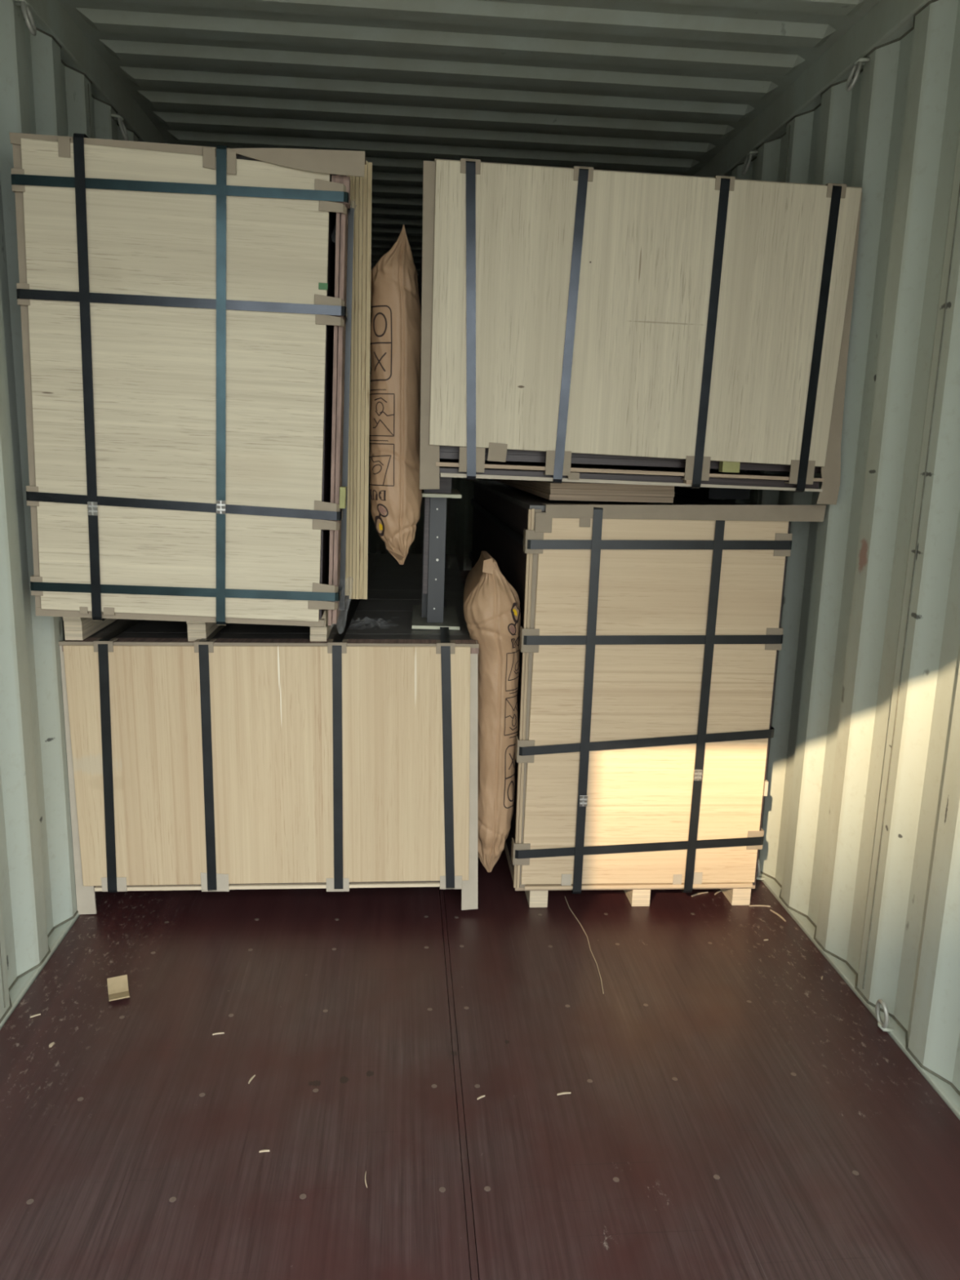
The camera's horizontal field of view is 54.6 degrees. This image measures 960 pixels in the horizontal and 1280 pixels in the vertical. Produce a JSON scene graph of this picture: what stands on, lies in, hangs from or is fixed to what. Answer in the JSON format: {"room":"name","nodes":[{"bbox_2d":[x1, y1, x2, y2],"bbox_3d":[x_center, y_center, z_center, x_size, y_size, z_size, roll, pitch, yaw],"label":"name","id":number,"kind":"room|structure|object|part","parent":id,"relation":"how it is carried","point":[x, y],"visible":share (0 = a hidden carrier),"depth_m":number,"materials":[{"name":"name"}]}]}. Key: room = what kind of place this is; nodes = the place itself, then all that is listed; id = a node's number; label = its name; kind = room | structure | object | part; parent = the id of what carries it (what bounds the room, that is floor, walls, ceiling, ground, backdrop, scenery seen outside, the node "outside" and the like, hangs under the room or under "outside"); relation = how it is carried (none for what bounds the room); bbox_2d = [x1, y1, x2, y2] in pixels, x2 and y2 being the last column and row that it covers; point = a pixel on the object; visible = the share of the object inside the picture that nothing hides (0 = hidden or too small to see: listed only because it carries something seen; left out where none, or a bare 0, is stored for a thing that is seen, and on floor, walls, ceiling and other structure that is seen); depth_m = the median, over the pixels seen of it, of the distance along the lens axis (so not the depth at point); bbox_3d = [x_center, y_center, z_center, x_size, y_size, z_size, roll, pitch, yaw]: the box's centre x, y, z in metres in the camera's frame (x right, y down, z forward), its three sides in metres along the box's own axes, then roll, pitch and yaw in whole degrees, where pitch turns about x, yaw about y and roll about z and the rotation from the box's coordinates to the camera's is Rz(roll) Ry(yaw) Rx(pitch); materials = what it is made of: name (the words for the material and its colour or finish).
{"room":"cargo space","nodes":[
{"label":"cargo space","id":0,"kind":"room"},
{"bbox_2d":[0,0,139,1022],"bbox_3d":[-1.508,-1.015,5.517,0.044,2.687,12.022,1,12,-5],"label":"wall","id":1,"kind":"structure","parent":0,"point":[40,94],"depth_m":2.59,"materials":[{"name":"metal"}]},
{"bbox_2d":[12,0,36,35],"bbox_3d":[-1.198,-1.640,2.449,0.050,0.085,0.059,1,12,-5],"label":"ring","id":2,"kind":"object","parent":1,"relation":"attached to","point":[26,11],"visible":1,"depth_m":2.44,"materials":[{"name":"metal"}]},
{"bbox_2d":[0,891,96,1030],"bbox_3d":[-1.561,0.363,5.796,0.074,0.128,12.020,1,12,-5],"label":"trim","id":3,"kind":"structure","parent":1,"relation":"attached to","point":[22,985],"depth_m":2.65,"materials":[{"name":"paint"}]},
{"bbox_2d":[26,0,168,143],"bbox_3d":[-1.483,-2.342,5.244,0.080,0.118,12.020,1,12,-5],"label":"top side rail","id":4,"kind":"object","parent":1,"relation":"attached to","point":[50,16],"depth_m":3.02,"materials":[{"name":"metal"}]},
{"bbox_2d":[111,113,128,141],"bbox_3d":[-1.267,-1.801,3.276,0.050,0.085,0.059,1,12,-5],"label":"ring","id":5,"kind":"object","parent":1,"relation":"attached to","point":[116,117],"visible":0.95,"depth_m":3.26,"materials":[{"name":"metal"}]},
{"bbox_2d":[359,350,494,570],"bbox_3d":[-0.813,-2.234,11.499,2.380,2.835,0.042,1,12,-5],"label":"wall","id":6,"kind":"structure","parent":0,"point":[460,512],"depth_m":11.69,"materials":[{"name":"metal"}]},
{"bbox_2d":[57,0,880,294],"bbox_3d":[-0.281,-2.368,5.337,2.332,0.026,12.020,1,12,-5],"label":"ceiling","id":7,"kind":"structure","parent":0,"point":[657,86],"depth_m":3.13,"materials":[{"name":"paint"}]},
{"bbox_2d":[0,570,959,1279],"bbox_3d":[-0.357,0.380,5.898,2.400,0.121,12.020,1,12,-5],"label":"floor","id":8,"kind":"structure","parent":0,"point":[732,1110],"depth_m":2.19,"materials":[{"name":"brown wood"}]},
{"bbox_2d":[106,974,129,1001],"bbox_3d":[-0.995,0.959,2.559,0.052,0.034,0.068,-4,13,-24],"label":"wooden block","id":9,"kind":"object","parent":8,"relation":"on","point":[117,986],"visible":1,"depth_m":2.57,"materials":[{"name":"beige wood"}]},
{"bbox_2d":[258,1149,269,1152],"bbox_3d":[-0.467,1.106,2.016,0.022,0.004,0.004,-1,12,-10],"label":"wood splinter","id":10,"kind":"object","parent":8,"relation":"on","point":[263,1150],"visible":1,"depth_m":2.02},
{"bbox_2d":[58,551,479,914],"bbox_3d":[-0.708,0.194,4.135,1.291,0.906,2.480,0,12,-3],"label":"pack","id":11,"kind":"object","parent":8,"relation":"on","point":[240,756],"visible":0.91,"depth_m":2.92,"materials":[{"name":"brown wood"}]},
{"bbox_2d":[8,132,371,641],"bbox_3d":[-0.871,-0.835,3.632,0.881,1.385,2.409,2,12,-5],"label":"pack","id":12,"kind":"object","parent":11,"relation":"on","point":[186,310],"visible":0.99,"depth_m":2.46,"materials":[{"name":"brown wood"}]},
{"bbox_2d":[345,160,372,599],"bbox_3d":[-0.372,-0.755,2.837,0.068,1.228,0.299,1,12,-7],"label":"wooden panel","id":13,"kind":"object","parent":12,"relation":"attached to","point":[356,571],"visible":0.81,"depth_m":2.71,"materials":[{"name":"brown wood"}]},
{"bbox_2d":[368,224,422,564],"bbox_3d":[-0.280,-0.794,3.133,0.167,1.020,0.677,1,12,-5],"label":"bag","id":14,"kind":"object","parent":13,"relation":"attached to","point":[395,337],"visible":0.98,"depth_m":2.82,"materials":[{"name":"paper"}]},
{"bbox_3d":[-0.305,-0.891,2.800,0.104,0.217,0.024,12,16,42],"label":"symbol frame","id":15,"kind":"part","parent":14,"relation":"part of","materials":[{"name":"black"}]},
{"bbox_2d":[411,475,461,630],"bbox_3d":[-0.151,-0.324,3.264,0.160,0.503,0.420,1,12,-4],"label":"post","id":16,"kind":"object","parent":11,"relation":"on","point":[433,614],"visible":0.95,"depth_m":3.12,"materials":[{"name":"grey metal"}]},
{"bbox_3d":[-0.160,-0.084,3.315,0.160,0.011,0.416,1,12,-4],"label":"plate","id":17,"kind":"part","parent":16,"relation":"part of","materials":[{"name":"grey metal"}]},
{"bbox_3d":[-0.137,-0.510,3.226,0.130,0.011,0.420,1,12,-4],"label":"plate","id":18,"kind":"part","parent":16,"relation":"part of","materials":[{"name":"grey metal"}]},
{"bbox_2d":[463,551,520,872],"bbox_3d":[0.026,0.214,3.312,0.191,1.074,0.692,1,12,-2],"label":"bag","id":19,"kind":"object","parent":8,"relation":"on","point":[491,605],"visible":0.88,"depth_m":3.00,"materials":[{"name":"paper"}]},
{"bbox_3d":[0.105,0.445,3.076,0.018,0.217,0.090,7,13,24],"label":"symbol frame","id":20,"kind":"part","parent":19,"relation":"part of","materials":[{"name":"black"}]},
{"bbox_2d":[556,1092,570,1095],"bbox_3d":[0.200,1.083,2.223,0.034,0.004,0.005,-1,12,-13],"label":"wood splinter","id":21,"kind":"object","parent":8,"relation":"on","point":[561,1093],"visible":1,"depth_m":2.22,"materials":[{"name":"beige wood"}]},
{"bbox_2d":[564,896,604,993],"bbox_3d":[0.331,0.944,2.924,0.023,0.002,0.585,0,12,-6],"label":"thread","id":22,"kind":"object","parent":8,"relation":"on","point":[565,896],"visible":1,"depth_m":2.89,"materials":[{"name":"beige fabric"}]},
{"bbox_2d":[469,480,826,907],"bbox_3d":[0.491,-0.005,4.205,0.934,1.364,2.497,1,11,-5],"label":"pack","id":23,"kind":"object","parent":8,"relation":"on","point":[651,634],"visible":0.95,"depth_m":3.00,"materials":[{"name":"brown wood"}]},
{"bbox_2d":[492,479,674,502],"bbox_3d":[0.340,-0.664,3.902,0.400,0.055,1.970,1,12,-5],"label":"spacer","id":24,"kind":"object","parent":23,"relation":"on","point":[565,491],"visible":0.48,"depth_m":2.95,"materials":[{"name":"brown wood"}]},
{"bbox_2d":[417,158,862,504],"bbox_3d":[0.368,-1.104,3.825,1.284,0.902,2.363,1,12,-5],"label":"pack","id":25,"kind":"object","parent":23,"relation":"on","point":[580,324],"visible":0.94,"depth_m":2.67,"materials":[{"name":"brown wood"}]},
{"bbox_2d":[674,485,750,499],"bbox_3d":[0.832,-0.691,4.126,0.150,0.044,1.600,1,12,-5],"label":"spacer","id":26,"kind":"object","parent":23,"relation":"on","point":[704,492],"visible":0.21,"depth_m":3.35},
{"bbox_2d":[691,891,708,896],"bbox_3d":[0.767,0.887,3.256,0.072,0.004,0.009,-4,13,-27],"label":"wood splinter","id":27,"kind":"object","parent":8,"relation":"on","point":[705,891],"visible":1,"depth_m":3.25,"materials":[{"name":"beige wood"}]},
{"bbox_2d":[749,904,770,906],"bbox_3d":[0.956,0.908,3.180,0.072,0.004,0.009,1,12,-1],"label":"wood splinter","id":28,"kind":"object","parent":8,"relation":"on","point":[753,904],"visible":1,"depth_m":3.18,"materials":[{"name":"beige wood"}]},
{"bbox_2d":[769,909,786,921],"bbox_3d":[1.001,0.922,3.116,0.010,0.004,0.081,-3,12,-20],"label":"wood splinter","id":29,"kind":"object","parent":8,"relation":"on","point":[774,912],"visible":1,"depth_m":3.12,"materials":[{"name":"beige wood"}]},
{"bbox_2d":[675,0,959,1096],"bbox_3d":[0.869,-0.990,5.717,0.044,2.687,12.022,1,12,-5],"label":"wall","id":30,"kind":"structure","parent":0,"point":[860,820],"depth_m":2.58,"materials":[{"name":"metal"}]},
{"bbox_2d":[741,150,758,175],"bbox_3d":[1.020,-1.802,3.519,0.050,0.085,0.059,1,12,-5],"label":"ring","id":31,"kind":"object","parent":30,"relation":"attached to","point":[744,169],"visible":1,"depth_m":3.50,"materials":[{"name":"metal"}]},
{"bbox_2d":[756,858,764,880],"bbox_3d":[1.012,0.826,3.373,0.038,0.085,0.059,1,12,-5],"label":"ring","id":32,"kind":"object","parent":30,"relation":"attached to","point":[758,873],"visible":0.43,"depth_m":3.35,"materials":[{"name":"metal"}]},
{"bbox_2d":[693,0,930,177],"bbox_3d":[0.918,-2.316,5.447,0.080,0.118,12.020,1,12,-5],"label":"top side rail","id":33,"kind":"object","parent":30,"relation":"attached to","point":[887,20],"depth_m":2.97,"materials":[{"name":"metal"}]},
{"bbox_2d":[845,57,870,91],"bbox_3d":[1.089,-1.630,2.685,0.050,0.085,0.059,1,12,-5],"label":"ring","id":34,"kind":"object","parent":30,"relation":"attached to","point":[860,62],"visible":1,"depth_m":2.67,"materials":[{"name":"metal"}]},
{"bbox_2d":[756,871,959,1119],"bbox_3d":[0.846,0.389,5.999,0.074,0.128,12.020,1,12,-5],"label":"trim","id":35,"kind":"structure","parent":30,"relation":"attached to","point":[947,1093],"depth_m":2.60,"materials":[{"name":"paint"}]},
{"bbox_2d":[875,999,894,1031],"bbox_3d":[1.090,1.007,2.500,0.038,0.085,0.059,1,12,-5],"label":"ring","id":36,"kind":"object","parent":30,"relation":"attached to","point":[882,1025],"visible":1,"depth_m":2.49,"materials":[{"name":"metal"}]}
]}

